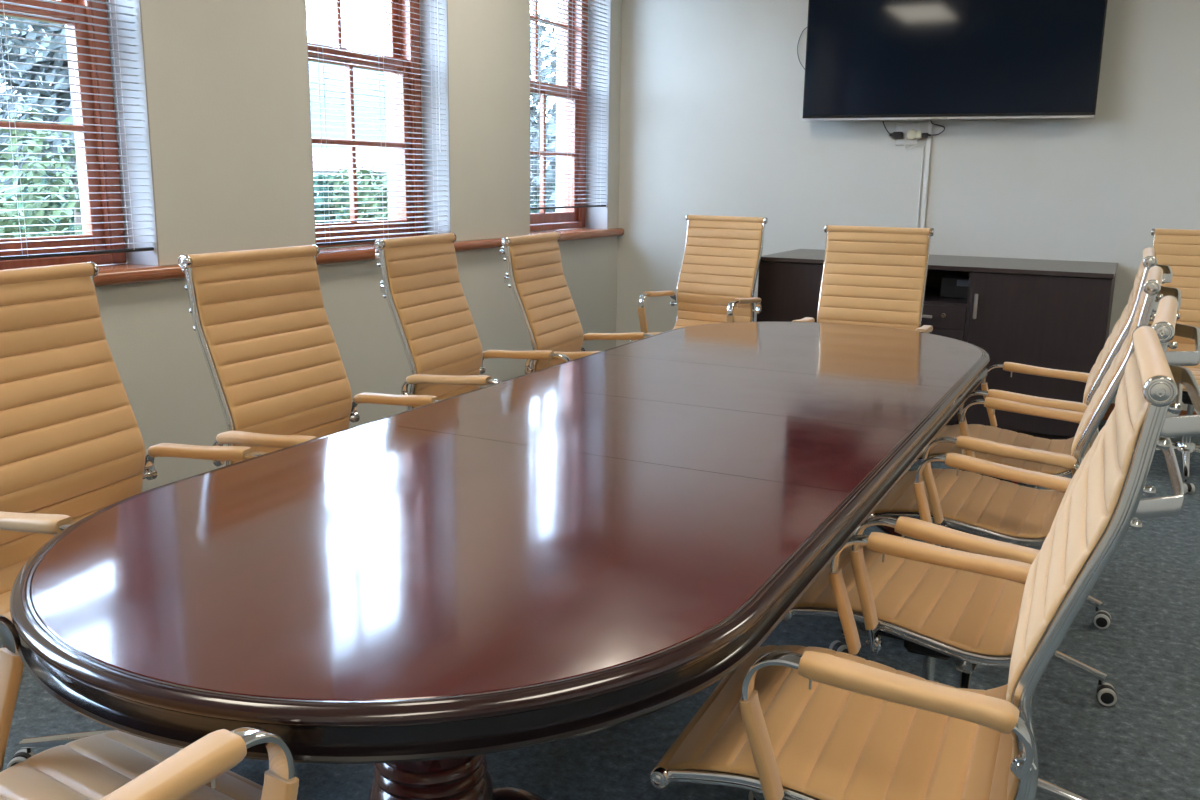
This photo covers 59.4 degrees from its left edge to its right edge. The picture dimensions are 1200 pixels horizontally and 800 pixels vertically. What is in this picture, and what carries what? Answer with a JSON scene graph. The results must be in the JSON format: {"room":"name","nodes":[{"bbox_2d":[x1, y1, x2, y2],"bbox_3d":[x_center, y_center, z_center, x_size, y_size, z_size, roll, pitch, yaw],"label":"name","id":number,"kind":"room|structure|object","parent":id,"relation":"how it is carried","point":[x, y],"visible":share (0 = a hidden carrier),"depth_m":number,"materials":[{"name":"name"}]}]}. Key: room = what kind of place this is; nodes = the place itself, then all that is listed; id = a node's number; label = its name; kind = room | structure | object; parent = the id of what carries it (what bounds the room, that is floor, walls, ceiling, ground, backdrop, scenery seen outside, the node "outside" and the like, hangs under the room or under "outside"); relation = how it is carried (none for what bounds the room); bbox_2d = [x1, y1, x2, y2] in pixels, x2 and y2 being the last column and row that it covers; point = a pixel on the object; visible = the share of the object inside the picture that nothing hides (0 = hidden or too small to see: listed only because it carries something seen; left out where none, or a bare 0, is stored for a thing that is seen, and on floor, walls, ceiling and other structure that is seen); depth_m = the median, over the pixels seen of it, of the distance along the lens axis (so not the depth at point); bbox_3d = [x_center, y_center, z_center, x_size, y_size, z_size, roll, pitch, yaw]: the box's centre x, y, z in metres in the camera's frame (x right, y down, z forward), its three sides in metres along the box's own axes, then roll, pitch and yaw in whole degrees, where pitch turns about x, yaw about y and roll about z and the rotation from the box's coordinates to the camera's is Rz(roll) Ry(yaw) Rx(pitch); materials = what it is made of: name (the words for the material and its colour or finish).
{"room":"conference room","nodes":[
{"label":"conference room","id":0,"kind":"room"},
{"bbox_2d":[95,0,621,491],"bbox_3d":[-1.908,-0.979,3.657,0.400,3.000,8.200,7,13,26],"label":"wall","id":1,"kind":"structure","parent":0,"point":[227,81],"depth_m":4.34,"materials":[{"name":"beige paint"}]},
{"bbox_2d":[0,0,125,269],"bbox_3d":[-2.055,-1.315,3.353,0.135,1.807,1.015,7,13,26],"label":"window","id":2,"kind":"structure","parent":1,"relation":"in","point":[111,258],"depth_m":3.77,"materials":[{"name":"brown wood"}]},
{"bbox_2d":[0,0,153,260],"bbox_3d":[-1.860,-1.316,3.253,0.040,1.748,1.004,7,13,26],"label":"blind","id":3,"kind":"object","parent":2,"relation":"attached to","point":[32,256],"visible":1,"depth_m":3.54,"materials":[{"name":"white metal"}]},
{"bbox_2d":[65,0,159,265],"bbox_3d":[-2.027,-1.315,3.339,0.401,1.815,1.030,7,13,26],"label":"window reveal","id":4,"kind":"structure","parent":1,"relation":"attached to","point":[141,257],"depth_m":3.82,"materials":[{"name":"grey paint"}]},
{"bbox_2d":[93,228,623,286],"bbox_3d":[-1.790,-0.436,3.706,0.223,0.050,8.178,7,13,26],"label":"trim","id":5,"kind":"structure","parent":1,"relation":"attached to","point":[113,274],"depth_m":4.69,"materials":[{"name":"brown wood"}]},
{"bbox_2d":[308,0,423,247],"bbox_3d":[-1.208,-1.648,4.980,0.135,1.807,1.015,7,13,26],"label":"window","id":6,"kind":"structure","parent":1,"relation":"in","point":[338,29],"depth_m":5.32,"materials":[{"name":"brown wood"}]},
{"bbox_2d":[306,0,447,245],"bbox_3d":[-1.014,-1.635,4.883,0.040,1.776,1.004,7,13,26],"label":"blind","id":7,"kind":"object","parent":6,"relation":"attached to","point":[325,243],"visible":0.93,"depth_m":4.92,"materials":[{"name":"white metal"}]},
{"bbox_2d":[305,0,450,244],"bbox_3d":[-1.181,-1.648,4.966,0.401,1.815,1.030,7,13,26],"label":"window reveal","id":8,"kind":"structure","parent":1,"relation":"attached to","point":[444,5],"depth_m":5.43,"materials":[{"name":"grey paint"}]},
{"bbox_2d":[530,0,587,231],"bbox_3d":[-0.375,-1.976,6.580,0.135,1.807,1.015,7,13,26],"label":"window","id":9,"kind":"structure","parent":1,"relation":"in","point":[571,218],"depth_m":6.90,"materials":[{"name":"brown wood"}]},
{"bbox_2d":[530,0,608,209],"bbox_3d":[-0.180,-2.022,6.470,0.040,1.656,1.004,7,13,26],"label":"blind","id":10,"kind":"object","parent":9,"relation":"attached to","point":[539,2],"visible":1,"depth_m":6.50,"materials":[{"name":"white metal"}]},
{"bbox_2d":[556,0,610,228],"bbox_3d":[-0.348,-1.976,6.565,0.401,1.815,1.030,7,13,26],"label":"window reveal","id":11,"kind":"structure","parent":1,"relation":"attached to","point":[596,217],"depth_m":7.02,"materials":[{"name":"grey paint"}]},
{"bbox_2d":[0,420,1199,799],"bbox_3d":[0.840,0.845,2.600,5.820,0.050,8.200,7,13,26],"label":"floor","id":12,"kind":"structure","parent":0,"point":[1145,745],"depth_m":2.68,"materials":[{"name":"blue carpet"}]},
{"bbox_2d":[0,262,266,767],"bbox_3d":[-0.987,0.303,2.208,0.748,1.122,0.747,3,12,8],"label":"chair","id":13,"kind":"object","parent":12,"relation":"on","point":[72,447],"visible":0.33,"depth_m":2.27,"materials":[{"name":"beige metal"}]},
{"bbox_2d":[10,748,30,760],"bbox_3d":[-1.299,0.794,2.357,0.046,0.041,0.015,-1,12,-11],"label":"caster","id":14,"kind":"object","parent":13,"relation":"attached to","point":[23,754],"depth_m":2.35,"materials":[{"name":"black plastic"}]},
{"bbox_2d":[0,615,298,799],"bbox_3d":[-0.619,0.495,1.184,0.727,1.180,0.789,8,14,32],"label":"chair","id":15,"kind":"object","parent":12,"relation":"on","point":[110,765],"visible":0.93,"depth_m":1.35,"materials":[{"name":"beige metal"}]},
{"bbox_2d":[178,245,442,465],"bbox_3d":[-0.646,0.188,2.759,0.768,1.128,0.731,6,13,24],"label":"chair","id":16,"kind":"object","parent":12,"relation":"on","point":[265,335],"visible":0.38,"depth_m":2.78,"materials":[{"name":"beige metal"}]},
{"bbox_2d":[374,233,570,409],"bbox_3d":[-0.314,0.018,3.588,0.797,1.122,0.737,5,13,20],"label":"chair","id":17,"kind":"object","parent":12,"relation":"on","point":[421,286],"visible":0.42,"depth_m":3.56,"materials":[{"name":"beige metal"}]},
{"bbox_2d":[10,322,990,799],"bbox_3d":[0.234,0.375,2.809,1.174,0.754,3.512,7,13,26],"label":"table","id":18,"kind":"object","parent":12,"relation":"on","point":[594,542],"visible":0.91,"depth_m":1.64,"materials":[{"name":"brown wood"}]},
{"bbox_2d":[500,232,652,373],"bbox_3d":[0.046,-0.098,4.217,0.811,1.100,0.725,5,13,20],"label":"chair","id":19,"kind":"object","parent":12,"relation":"on","point":[535,276],"visible":0.36,"depth_m":4.16,"materials":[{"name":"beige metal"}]},
{"bbox_2d":[629,215,767,342],"bbox_3d":[0.546,-0.420,5.710,0.722,1.125,0.779,8,14,32],"label":"chair","id":20,"kind":"object","parent":12,"relation":"on","point":[717,280],"visible":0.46,"depth_m":5.86,"materials":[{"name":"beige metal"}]},
{"bbox_2d":[792,225,933,468],"bbox_3d":[1.147,-0.193,4.686,0.737,1.120,0.797,6,13,23],"label":"chair","id":21,"kind":"object","parent":12,"relation":"on","point":[872,276],"visible":0.35,"depth_m":4.85,"materials":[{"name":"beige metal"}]},
{"bbox_2d":[649,325,1199,799],"bbox_3d":[0.423,0.444,1.649,0.794,1.116,0.732,6,13,24],"label":"chair","id":22,"kind":"object","parent":12,"relation":"on","point":[790,722],"visible":0.99,"depth_m":1.51,"materials":[{"name":"beige leather"}]},
{"bbox_2d":[756,249,1117,439],"bbox_3d":[1.882,-0.347,5.995,1.822,0.899,0.861,7,13,26],"label":"credenza","id":23,"kind":"object","parent":12,"relation":"on","point":[1052,314],"visible":0.38,"depth_m":5.43,"materials":[{"name":"brown laminate"}]},
{"bbox_2d":[940,275,968,298],"bbox_3d":[1.969,-0.621,5.778,0.170,0.114,0.144,7,13,26],"label":"media box","id":24,"kind":"object","parent":23,"relation":"on","point":[952,286],"visible":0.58,"depth_m":5.72,"materials":[{"name":"black plastic"}]},
{"bbox_2d":[749,295,1199,799],"bbox_3d":[0.760,0.335,2.203,0.756,1.108,0.746,7,14,28],"label":"chair","id":25,"kind":"object","parent":12,"relation":"on","point":[940,612],"visible":0.46,"depth_m":2.12,"materials":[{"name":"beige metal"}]},
{"bbox_2d":[829,266,1180,705],"bbox_3d":[1.093,0.203,2.827,0.751,1.120,0.747,10,15,38],"label":"chair","id":26,"kind":"object","parent":12,"relation":"on","point":[973,503],"visible":0.58,"depth_m":2.73,"materials":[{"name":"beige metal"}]},
{"bbox_2d":[832,640,845,650],"bbox_3d":[0.682,0.690,2.981,0.046,0.041,0.015,-5,13,-25],"label":"hood","id":27,"kind":"object","parent":26,"relation":"attached to","point":[837,645],"depth_m":2.97,"materials":[{"name":"black plastic"}]},
{"bbox_2d":[1097,680,1115,693],"bbox_3d":[1.326,0.749,2.749,0.046,0.041,0.015,5,13,19],"label":"hood","id":28,"kind":"object","parent":26,"relation":"attached to","point":[1103,688],"depth_m":2.74,"materials":[{"name":"black plastic"}]},
{"bbox_2d":[911,247,1172,628],"bbox_3d":[1.310,0.086,3.348,0.787,1.136,0.718,7,13,26],"label":"chair","id":29,"kind":"object","parent":12,"relation":"on","point":[1102,619],"visible":0.44,"depth_m":3.21,"materials":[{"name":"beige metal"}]},
{"bbox_2d":[1094,607,1110,621],"bbox_3d":[1.541,0.652,3.220,0.046,0.041,0.015,8,14,29],"label":"hood","id":30,"kind":"object","parent":29,"relation":"attached to","point":[1100,616],"depth_m":3.21,"materials":[{"name":"black plastic"}]},
{"bbox_2d":[1133,228,1199,493],"bbox_3d":[2.755,-0.203,4.847,0.737,1.120,0.797,7,13,26],"label":"chair","id":31,"kind":"object","parent":12,"relation":"on","point":[1179,249],"visible":0.26,"depth_m":5.04,"materials":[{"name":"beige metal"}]},
{"bbox_2d":[1184,479,1191,489],"bbox_3d":[2.587,0.368,4.629,0.015,0.041,0.046,0,12,-2],"label":"hood","id":32,"kind":"object","parent":31,"relation":"attached to","point":[1187,486],"depth_m":4.61,"materials":[{"name":"black plastic"}]},
{"bbox_2d":[616,0,1199,410],"bbox_3d":[2.592,-1.419,6.037,6.220,3.100,0.200,7,13,26],"label":"wall","id":33,"kind":"structure","parent":0,"point":[712,91],"depth_m":6.43,"materials":[{"name":"beige paint"}]},
{"bbox_2d":[797,27,806,69],"bbox_3d":[1.252,-2.142,6.441,0.030,0.274,0.113,-5,13,-27],"label":"cable","id":34,"kind":"object","parent":33,"relation":"attached to","point":[806,27],"visible":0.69,"depth_m":6.47,"materials":[{"name":"grey plastic"}]},
{"bbox_2d":[895,122,919,144],"bbox_3d":[1.832,-1.588,6.275,0.136,0.132,0.013,7,13,26],"label":"wall socket","id":35,"kind":"object","parent":33,"relation":"attached to","point":[900,127],"visible":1,"depth_m":6.27,"materials":[{"name":"white plastic"}]},
{"bbox_2d":[889,132,902,138],"bbox_3d":[1.770,-1.582,6.284,0.078,0.040,0.036,7,13,26],"label":"plug","id":36,"kind":"object","parent":35,"relation":"attached to","point":[895,135],"visible":1,"depth_m":6.27,"materials":[{"name":"black plastic"}]},
{"bbox_2d":[907,129,921,139],"bbox_3d":[1.863,-1.573,6.233,0.087,0.062,0.043,7,13,26],"label":"plug adapter","id":37,"kind":"object","parent":35,"relation":"attached to","point":[912,134],"visible":1,"depth_m":6.22,"materials":[{"name":"beige plastic"}]},
{"bbox_2d":[915,131,921,137],"bbox_3d":[1.886,-1.570,6.225,0.038,0.038,0.030,7,13,26],"label":"outlet","id":38,"kind":"object","parent":37,"relation":"attached to","point":[918,134],"depth_m":6.21,"materials":[{"name":"beige plastic"}]},
{"bbox_2d":[922,133,930,137],"bbox_3d":[1.927,-1.563,6.206,0.051,0.026,0.024,7,13,26],"label":"plug","id":39,"kind":"object","parent":37,"relation":"in","point":[924,135],"visible":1,"depth_m":6.20,"materials":[{"name":"black plastic"}]},
{"bbox_2d":[930,120,944,135],"bbox_3d":[1.973,-1.641,6.143,0.085,0.188,0.048,7,13,26],"label":"lead","id":40,"kind":"object","parent":39,"relation":"attached to","point":[930,120],"visible":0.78,"depth_m":6.17,"materials":[{"name":"black plastic"}]},
{"bbox_2d":[916,120,932,227],"bbox_3d":[1.935,-1.342,6.270,0.048,0.926,0.016,7,13,26],"label":"cable trunking","id":41,"kind":"object","parent":33,"relation":"attached to","point":[930,125],"visible":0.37,"depth_m":6.27,"materials":[{"name":"white plastic"}]},
{"bbox_2d":[802,0,1107,120],"bbox_3d":[1.992,-2.088,6.011,1.624,0.947,0.148,7,13,26],"label":"television","id":42,"kind":"object","parent":33,"relation":"attached to","point":[866,60],"visible":1,"depth_m":5.96,"materials":[{"name":"black"}]},
{"bbox_2d":[1102,403,1196,419],"bbox_3d":[2.700,0.040,6.156,5.780,0.099,0.016,7,13,26],"label":"baseboard","id":43,"kind":"structure","parent":33,"relation":"attached to","point":[1112,405],"depth_m":6.03,"materials":[{"name":"brown wood"}]},
{"label":"outside","id":44,"kind":"structure","parent":0,"visible":0},
{"bbox_2d":[2,202,551,247],"bbox_3d":[-59.291,-12.229,62.735,156.330,0.001,180.000,7,13,26],"label":"ground","id":45,"kind":"structure","parent":44,"point":[21,204],"depth_m":53.87,"materials":[{"name":"green plant"}]},
{"bbox_2d":[0,16,64,179],"bbox_3d":[-5.994,-2.120,7.984,3.851,4.569,3.474,6,13,21],"label":"tree","id":46,"kind":"object","parent":45,"relation":"on","point":[48,102],"visible":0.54,"depth_m":8.18,"materials":[{"name":"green plant"}]},
{"bbox_2d":[0,16,81,234],"bbox_3d":[-6.081,-3.021,12.038,3.055,4.636,2.924,7,13,26],"label":"tree","id":47,"kind":"object","parent":45,"relation":"on","point":[60,95],"visible":0.27,"depth_m":11.21,"materials":[{"name":"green plant"}]},
{"bbox_2d":[0,99,82,237],"bbox_3d":[-3.896,-0.545,6.139,2.499,2.400,2.431,7,13,26],"label":"bush","id":48,"kind":"object","parent":45,"relation":"on","point":[31,149],"visible":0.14,"depth_m":6.22,"materials":[{"name":"green plant"}]},
{"bbox_2d":[0,42,554,201],"bbox_3d":[-33.863,-27.324,101.137,143.328,14.293,143.328,7,13,26],"label":"hills","id":49,"kind":"structure","parent":45,"relation":"on","point":[311,67],"depth_m":80.49,"materials":[{"name":"white"}]},
{"bbox_2d":[3,172,555,236],"bbox_3d":[-5.163,-5.646,31.283,23.998,2.148,2.056,-1,12,-9],"label":"hedge","id":50,"kind":"object","parent":45,"relation":"on","point":[321,177],"visible":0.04,"depth_m":30.19,"materials":[{"name":"teal plant"}]},
{"bbox_2d":[324,166,388,244],"bbox_3d":[-4.309,-3.496,20.994,2.202,2.304,2.194,7,13,26],"label":"bush","id":51,"kind":"object","parent":45,"relation":"on","point":[364,177],"visible":0.17,"depth_m":20.60,"materials":[{"name":"green plant"}]},
{"bbox_2d":[312,148,554,194],"bbox_3d":[-12.045,-12.373,58.736,25.000,3.300,9.200,7,13,26],"label":"house","id":52,"kind":"structure","parent":45,"relation":"on","point":[314,153],"depth_m":56.42,"materials":[{"name":"grey"}]},
{"bbox_2d":[386,0,556,213],"bbox_3d":[-1.303,-3.887,16.220,3.236,4.733,3.122,7,13,26],"label":"tree","id":53,"kind":"object","parent":45,"relation":"on","point":[549,173],"visible":0.11,"depth_m":15.75,"materials":[{"name":"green plant"}]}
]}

